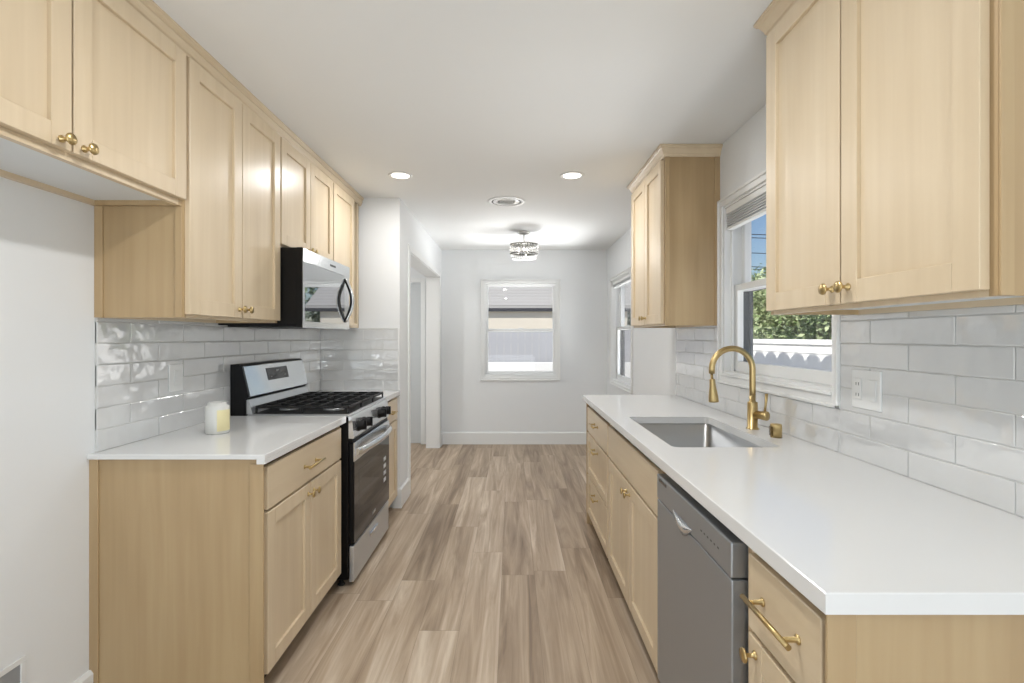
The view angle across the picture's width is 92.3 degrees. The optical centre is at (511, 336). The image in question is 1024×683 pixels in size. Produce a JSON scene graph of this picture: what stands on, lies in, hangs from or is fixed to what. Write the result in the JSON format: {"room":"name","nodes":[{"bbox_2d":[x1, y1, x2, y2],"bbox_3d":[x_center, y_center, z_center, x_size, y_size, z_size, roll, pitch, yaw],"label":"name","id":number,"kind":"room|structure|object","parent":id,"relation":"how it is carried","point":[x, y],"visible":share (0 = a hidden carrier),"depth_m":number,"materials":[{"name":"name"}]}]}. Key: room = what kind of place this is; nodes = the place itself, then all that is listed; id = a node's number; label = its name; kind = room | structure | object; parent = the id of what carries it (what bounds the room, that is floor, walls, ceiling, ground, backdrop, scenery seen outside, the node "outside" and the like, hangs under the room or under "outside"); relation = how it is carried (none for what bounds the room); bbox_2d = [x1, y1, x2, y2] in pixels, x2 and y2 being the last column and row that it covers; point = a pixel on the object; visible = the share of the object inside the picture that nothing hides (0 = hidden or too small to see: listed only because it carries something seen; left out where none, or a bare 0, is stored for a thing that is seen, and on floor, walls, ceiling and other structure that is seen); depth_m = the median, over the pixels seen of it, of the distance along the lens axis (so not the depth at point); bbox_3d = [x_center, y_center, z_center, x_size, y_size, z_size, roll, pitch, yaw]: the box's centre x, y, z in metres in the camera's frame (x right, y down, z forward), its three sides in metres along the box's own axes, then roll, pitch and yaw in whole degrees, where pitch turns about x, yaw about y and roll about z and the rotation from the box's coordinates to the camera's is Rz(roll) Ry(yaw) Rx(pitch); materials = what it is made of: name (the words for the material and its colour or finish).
{"room":"kitchen","nodes":[
{"label":"kitchen","id":0,"kind":"room"},
{"bbox_2d":[0,177,319,682],"bbox_3d":[-1.570,0.123,0.475,0.160,2.413,6.950,0,0,0],"label":"wall","id":1,"kind":"structure","parent":0,"point":[47,320],"depth_m":1.65,"materials":[{"name":"paint"}]},
{"bbox_2d":[0,655,25,682],"bbox_3d":[-1.484,1.074,1.417,0.032,0.192,0.195,0,0,0],"label":"air vent","id":2,"kind":"object","parent":1,"relation":"attached to","point":[15,672],"visible":1,"depth_m":1.48,"materials":[{"name":"white plastic"}]},
{"bbox_2d":[73,670,92,682],"bbox_3d":[-1.492,1.255,-0.627,0.016,0.150,4.745,0,0,0],"label":"baseboard","id":3,"kind":"structure","parent":1,"relation":"attached to","point":[87,677],"depth_m":1.72,"materials":[{"name":"white paint"}]},
{"bbox_2d":[0,0,185,205],"bbox_3d":[-1.317,-0.770,1.298,0.366,0.601,0.935,0,0,0],"label":"upper cabinet","id":4,"kind":"object","parent":1,"relation":"attached to","point":[93,94],"visible":0.99,"depth_m":1.41,"materials":[{"name":"brown wood"}]},
{"bbox_2d":[125,0,363,205],"bbox_3d":[-1.171,-1.050,2.332,0.031,0.063,3.004,0,0,0],"label":"crown molding","id":5,"kind":"structure","parent":4,"relation":"attached to","point":[148,9],"depth_m":2.01,"materials":[{"name":"brown wood"}]},
{"bbox_2d":[169,364,182,391],"bbox_3d":[-1.486,0.181,2.179,0.010,0.118,0.087,0,0,0],"label":"light switch","id":6,"kind":"object","parent":1,"relation":"attached to","point":[175,371],"visible":1,"depth_m":2.17,"materials":[{"name":"white plastic"}]},
{"bbox_2d":[94,57,279,322],"bbox_3d":[-1.317,-0.571,2.123,0.366,1.001,0.717,0,0,0],"label":"upper cabinet","id":7,"kind":"object","parent":1,"relation":"attached to","point":[214,257],"visible":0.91,"depth_m":1.91,"materials":[{"name":"brown wood"}]},
{"bbox_2d":[280,137,332,259],"bbox_3d":[-1.317,-0.765,2.848,0.366,0.611,0.728,0,0,0],"label":"upper cabinet","id":8,"kind":"object","parent":1,"relation":"attached to","point":[306,193],"visible":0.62,"depth_m":2.79,"materials":[{"name":"brown wood"}]},
{"bbox_2d":[218,247,353,329],"bbox_3d":[-1.245,-0.251,2.847,0.486,0.406,0.722,0,0,0],"label":"microwave","id":9,"kind":"object","parent":8,"relation":"attached to","point":[315,289],"visible":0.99,"depth_m":2.61,"materials":[{"name":"silver metal"}]},
{"bbox_2d":[333,182,358,327],"bbox_3d":[-1.317,-0.571,3.507,0.366,1.001,0.586,0,0,0],"label":"upper cabinet","id":10,"kind":"object","parent":1,"relation":"attached to","point":[345,210],"visible":0.3,"depth_m":3.54,"materials":[{"name":"brown wood"}]},
{"bbox_2d":[320,198,397,389],"bbox_3d":[-1.194,0.123,3.888,0.613,2.413,0.125,0,0,0],"label":"wall","id":11,"kind":"structure","parent":0,"point":[353,358],"depth_m":3.83,"materials":[{"name":"white tile"}]},
{"bbox_2d":[398,328,398,389],"bbox_3d":[-0.882,0.172,3.829,0.011,0.485,0.012,0,0,0],"label":"trim","id":12,"kind":"structure","parent":11,"relation":"attached to","point":[398,328],"depth_m":3.82,"materials":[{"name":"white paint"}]},
{"bbox_2d":[380,198,441,507],"bbox_3d":[-0.953,0.123,4.973,0.155,2.413,2.275,0,0,0],"label":"wall","id":13,"kind":"structure","parent":0,"point":[399,227],"depth_m":3.86,"materials":[{"name":"paint"}]},
{"bbox_2d":[392,478,409,507],"bbox_3d":[-0.894,1.255,3.972,0.071,0.150,0.306,0,0,0],"label":"baseboard","id":14,"kind":"structure","parent":13,"relation":"attached to","point":[403,492],"depth_m":3.86,"materials":[{"name":"white paint"}]},
{"bbox_2d":[408,243,440,492],"bbox_3d":[-0.946,0.273,5.040,0.169,2.115,1.830,0,0,0],"label":"trim","id":15,"kind":"structure","parent":13,"relation":"attached to","point":[416,260],"depth_m":5.89,"materials":[{"name":"white paint"}]},
{"bbox_2d":[264,443,659,682],"bbox_3d":[-0.785,1.380,1.570,4.230,0.100,9.380,0,0,0],"label":"floor","id":16,"kind":"structure","parent":0,"point":[491,569],"depth_m":2.57,"materials":[{"name":"wood"}]},
{"bbox_2d":[89,426,340,682],"bbox_3d":[-1.174,0.882,2.163,0.653,0.896,0.839,0,0,0],"label":"base cabinet","id":17,"kind":"object","parent":16,"relation":"on","point":[201,571],"visible":1,"depth_m":1.75,"materials":[{"name":"brown wood"}]},
{"bbox_2d":[87,416,345,463],"bbox_3d":[-1.186,0.432,2.163,0.628,0.035,0.855,0,0,0],"label":"countertop","id":18,"kind":"structure","parent":17,"relation":"on","point":[262,439],"depth_m":1.97,"materials":[{"name":"white stone"}]},
{"bbox_2d":[205,401,229,434],"bbox_3d":[-1.275,0.348,2.130,0.095,0.134,0.094,0,0,0],"label":"candle jar","id":19,"kind":"object","parent":18,"relation":"on","point":[217,413],"visible":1,"depth_m":2.09,"materials":[{"name":"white glass"}]},
{"bbox_2d":[230,358,391,586],"bbox_3d":[-1.133,0.738,2.975,0.710,1.184,0.750,0,0,0],"label":"gas range","id":20,"kind":"object","parent":16,"relation":"on","point":[274,387],"visible":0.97,"depth_m":2.77,"materials":[{"name":"silver metal"}]},
{"bbox_2d":[247,397,385,416],"bbox_3d":[-1.129,0.417,2.975,0.548,0.016,0.742,0,0,0],"label":"cooktop","id":21,"kind":"object","parent":20,"relation":"in","point":[359,410],"depth_m":2.68,"materials":[{"name":"black metal"}]},
{"bbox_2d":[387,398,397,507],"bbox_3d":[-1.174,0.890,3.591,0.653,0.880,0.453,0,0,0],"label":"base cabinet","id":22,"kind":"object","parent":16,"relation":"on","point":[393,402],"visible":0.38,"depth_m":3.69,"materials":[{"name":"brown wood"}]},
{"bbox_2d":[316,390,399,400],"bbox_3d":[-1.186,0.432,3.596,0.628,0.035,0.476,0,0,0],"label":"countertop","id":23,"kind":"structure","parent":22,"relation":"on","point":[389,394],"depth_m":3.75,"materials":[{"name":"white stone"}]},
{"bbox_2d":[586,403,611,557],"bbox_3d":[0.839,0.890,3.127,0.683,0.880,0.769,0,0,0],"label":"base cabinet","id":24,"kind":"object","parent":16,"relation":"on","point":[597,456],"visible":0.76,"depth_m":3.11,"materials":[{"name":"brown wood"}]},
{"bbox_2d":[608,426,665,673],"bbox_3d":[0.842,0.890,2.270,0.676,0.880,0.940,0,0,0],"label":"base cabinet","id":25,"kind":"object","parent":16,"relation":"on","point":[632,477],"visible":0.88,"depth_m":2.16,"materials":[{"name":"brown wood"}]},
{"bbox_2d":[583,395,1023,614],"bbox_3d":[0.844,0.432,2.163,0.672,0.035,2.733,0,0,0],"label":"countertop","id":26,"kind":"structure","parent":25,"relation":"on","point":[853,536],"depth_m":1.12,"materials":[{"name":"white stone"}]},
{"bbox_2d":[630,423,759,469],"bbox_3d":[0.812,0.583,2.205,0.455,0.266,0.750,0,0,0],"label":"sink","id":27,"kind":"object","parent":26,"relation":"in","point":[673,434],"visible":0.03,"depth_m":2.56,"materials":[{"name":"metal"}]},
{"bbox_2d":[708,346,769,429],"bbox_3d":[1.016,0.227,2.205,0.253,0.376,0.096,0,0,0],"label":"faucet","id":28,"kind":"object","parent":26,"relation":"on","point":[753,414],"visible":1,"depth_m":2.21,"materials":[{"name":"gold metal"}]},
{"bbox_2d":[769,423,781,437],"bbox_3d":[1.095,0.387,2.040,0.046,0.056,0.045,0,0,0],"label":"air gap","id":29,"kind":"object","parent":26,"relation":"on","point":[775,430],"visible":1,"depth_m":2.02,"materials":[{"name":"gold metal"}]},
{"bbox_2d":[657,474,747,682],"bbox_3d":[0.819,0.907,1.464,0.622,0.846,0.596,0,0,0],"label":"dishwasher","id":30,"kind":"object","parent":16,"relation":"on","point":[703,564],"visible":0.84,"depth_m":1.38,"materials":[{"name":"grey metal"}]},
{"bbox_2d":[739,546,1023,682],"bbox_3d":[0.839,0.890,0.992,0.683,0.880,0.326,0,0,0],"label":"base cabinet","id":31,"kind":"object","parent":16,"relation":"on","point":[791,640],"visible":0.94,"depth_m":0.83,"materials":[{"name":"brown wood"}]},
{"bbox_2d":[153,0,772,249],"bbox_3d":[-0.785,-1.143,1.570,4.230,0.120,9.380,0,0,0],"label":"ceiling","id":32,"kind":"structure","parent":0,"point":[478,101],"depth_m":2.16,"materials":[{"name":"paint"}]},
{"bbox_2d":[388,171,412,179],"bbox_3d":[-0.747,-1.080,3.295,0.162,0.006,0.162,0,0,0],"label":"recessed light","id":33,"kind":"object","parent":32,"relation":"in","point":[400,175],"visible":1,"depth_m":3.29,"materials":[{"name":"white paint"}]},
{"bbox_2d":[487,196,524,206],"bbox_3d":[-0.046,-1.080,3.930,0.304,0.006,0.304,0,0,0],"label":"ceiling vent","id":34,"kind":"object","parent":32,"relation":"in","point":[501,201],"visible":1,"depth_m":3.92,"materials":[{"name":"white paint"}]},
{"bbox_2d":[509,231,538,260],"bbox_3d":[0.124,-0.942,5.080,0.302,0.282,0.302,0,0,0],"label":"ceiling light","id":35,"kind":"object","parent":32,"relation":"attached to","point":[525,252],"visible":1,"depth_m":5.03,"materials":[{"name":"silver metal"}]},
{"bbox_2d":[560,171,583,179],"bbox_3d":[0.402,-1.080,3.295,0.162,0.006,0.162,0,0,0],"label":"recessed light","id":36,"kind":"object","parent":32,"relation":"in","point":[571,175],"visible":1,"depth_m":3.29,"materials":[{"name":"white paint"}]},
{"bbox_2d":[411,250,606,443],"bbox_3d":[-0.785,0.123,6.185,4.230,2.413,0.150,0,0,0],"label":"wall","id":37,"kind":"structure","parent":0,"point":[469,403],"depth_m":6.11,"materials":[{"name":"paint"}]},
{"bbox_2d":[411,283,420,442],"bbox_3d":[-1.527,0.326,6.115,0.786,1.992,0.109,0,0,0],"label":"door","id":38,"kind":"structure","parent":37,"relation":"in","point":[415,287],"depth_m":6.13,"materials":[{"name":"grey paint"}]},
{"bbox_2d":[411,278,424,443],"bbox_3d":[-1.525,0.300,6.103,0.900,2.060,0.014,0,0,0],"label":"trim","id":39,"kind":"structure","parent":37,"relation":"attached to","point":[413,280],"depth_m":6.10,"materials":[{"name":"white paint"}]},
{"bbox_2d":[442,432,585,443],"bbox_3d":[0.144,1.255,6.102,2.037,0.150,0.016,0,0,0],"label":"baseboard","id":40,"kind":"structure","parent":37,"relation":"attached to","point":[448,437],"depth_m":6.09,"materials":[{"name":"white paint"}]},
{"bbox_2d":[481,279,560,380],"bbox_3d":[0.107,-0.087,6.175,0.989,1.259,0.170,0,0,0],"label":"window","id":41,"kind":"structure","parent":37,"relation":"in","point":[555,375],"depth_m":6.11,"materials":[{"name":"white paint"}]},
{"bbox_2d":[485,281,555,285],"bbox_3d":[0.107,-0.664,6.075,0.873,0.056,0.042,0,0,0],"label":"window blind","id":42,"kind":"object","parent":41,"relation":"attached to","point":[488,283],"visible":1,"depth_m":6.06,"materials":[{"name":"white paint"}]},
{"bbox_2d":[607,104,1023,517],"bbox_3d":[1.250,0.123,1.555,0.160,2.413,9.110,0,0,0],"label":"wall","id":43,"kind":"structure","parent":0,"point":[951,418],"depth_m":1.46,"materials":[{"name":"white tile"}]},
{"bbox_2d":[609,266,632,393],"bbox_3d":[1.245,-0.070,5.330,0.170,1.254,1.064,0,0,0],"label":"window","id":44,"kind":"structure","parent":43,"relation":"in","point":[617,327],"depth_m":5.80,"materials":[{"name":"white paint"}]},
{"bbox_2d":[613,273,630,287],"bbox_3d":[1.206,-0.608,5.330,0.042,0.069,0.948,0,0,0],"label":"window blind","id":45,"kind":"object","parent":44,"relation":"attached to","point":[627,278],"visible":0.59,"depth_m":5.29,"materials":[{"name":"white paint"}]},
{"bbox_2d":[627,144,722,327],"bbox_3d":[1.000,-0.574,3.155,0.360,1.017,0.800,0,0,0],"label":"upper cabinet","id":46,"kind":"object","parent":43,"relation":"attached to","point":[675,195],"visible":1,"depth_m":2.79,"materials":[{"name":"brown wood"}]},
{"bbox_2d":[717,170,841,408],"bbox_3d":[1.244,-0.255,2.272,0.172,1.024,1.029,0,0,0],"label":"window","id":47,"kind":"structure","parent":43,"relation":"in","point":[735,287],"depth_m":2.70,"materials":[{"name":"white paint"}]},
{"bbox_2d":[726,185,765,229],"bbox_3d":[1.206,-0.651,2.272,0.042,0.121,0.913,0,0,0],"label":"window blind","id":48,"kind":"object","parent":47,"relation":"attached to","point":[751,207],"visible":0.36,"depth_m":2.49,"materials":[{"name":"white paint"}]},
{"bbox_2d":[852,369,881,411],"bbox_3d":[1.166,0.174,1.622,0.010,0.128,0.132,0,0,0],"label":"outlet plate","id":49,"kind":"object","parent":43,"relation":"attached to","point":[866,385],"visible":1,"depth_m":1.61,"materials":[{"name":"white plastic"}]},
{"bbox_2d":[854,378,861,398],"bbox_3d":[1.163,0.174,1.655,0.004,0.068,0.034,0,0,0],"label":"receptacle","id":50,"kind":"object","parent":49,"relation":"attached to","point":[857,381],"depth_m":1.65,"materials":[{"name":"white plastic"}]},
{"bbox_2d":[753,0,1023,314],"bbox_3d":[1.004,-0.579,1.278,0.352,1.007,0.860,0,0,0],"label":"upper cabinet","id":51,"kind":"object","parent":43,"relation":"attached to","point":[895,128],"visible":1,"depth_m":1.12,"materials":[{"name":"brown wood"}]},
{"label":"outside","id":52,"kind":"structure","parent":0,"visible":0},
{"bbox_3d":[10.000,1.580,15.000,100.000,0.200,90.000,0,0,0],"label":"ground","id":53,"kind":"structure","parent":52,"visible":0},
{"bbox_2d":[488,362,630,377],"bbox_3d":[0.100,0.983,9.420,6.200,0.995,0.160,0,0,0],"label":"wall","id":54,"kind":"structure","parent":53,"relation":"on","point":[492,366],"depth_m":9.34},
{"bbox_2d":[488,281,630,328],"bbox_3d":[-1.900,-0.774,17.070,11.000,4.508,7.060,0,0,0],"label":"neighbor house","id":55,"kind":"structure","parent":53,"relation":"on","point":[508,307],"depth_m":13.64,"materials":[{"name":"beige paint"}]},
{"bbox_2d":[488,330,630,361],"bbox_3d":[0.122,0.655,9.980,6.245,1.650,0.060,0,0,0],"label":"fence","id":56,"kind":"object","parent":53,"relation":"on","point":[502,346],"visible":0.04,"depth_m":9.95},
{"bbox_2d":[627,311,630,325],"bbox_3d":[4.872,-1.041,19.565,2.376,5.053,3.515,0,0,0],"label":"tree","id":57,"kind":"object","parent":53,"relation":"on","point":[628,312],"visible":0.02,"depth_m":18.36,"materials":[{"name":"green plant"}]},
{"bbox_2d":[751,234,765,269],"bbox_3d":[20.300,-1.730,20.268,27.680,6.420,0.536,0,0,0],"label":"power lines","id":58,"kind":"object","parent":53,"relation":"on","point":[751,234],"visible":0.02,"depth_m":20.04,"materials":[{"name":"black metal"}]},
{"bbox_2d":[752,269,801,338],"bbox_3d":[6.364,-0.115,12.508,3.093,3.206,3.462,0,0,0],"label":"tree","id":59,"kind":"object","parent":53,"relation":"on","point":[760,326],"visible":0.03,"depth_m":11.71,"materials":[{"name":"green plant"}]},
{"bbox_2d":[751,263,831,339],"bbox_3d":[5.888,0.008,9.434,2.514,2.960,2.773,0,0,0],"label":"tree","id":60,"kind":"object","parent":53,"relation":"on","point":[812,326],"visible":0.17,"depth_m":9.40,"materials":[{"name":"green plant"}]},
{"bbox_2d":[753,339,831,370],"bbox_3d":[3.580,0.755,9.000,0.220,1.450,16.000,0,0,0],"label":"fence","id":61,"kind":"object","parent":53,"relation":"on","point":[802,353],"depth_m":6.07,"materials":[{"name":"white wood"}]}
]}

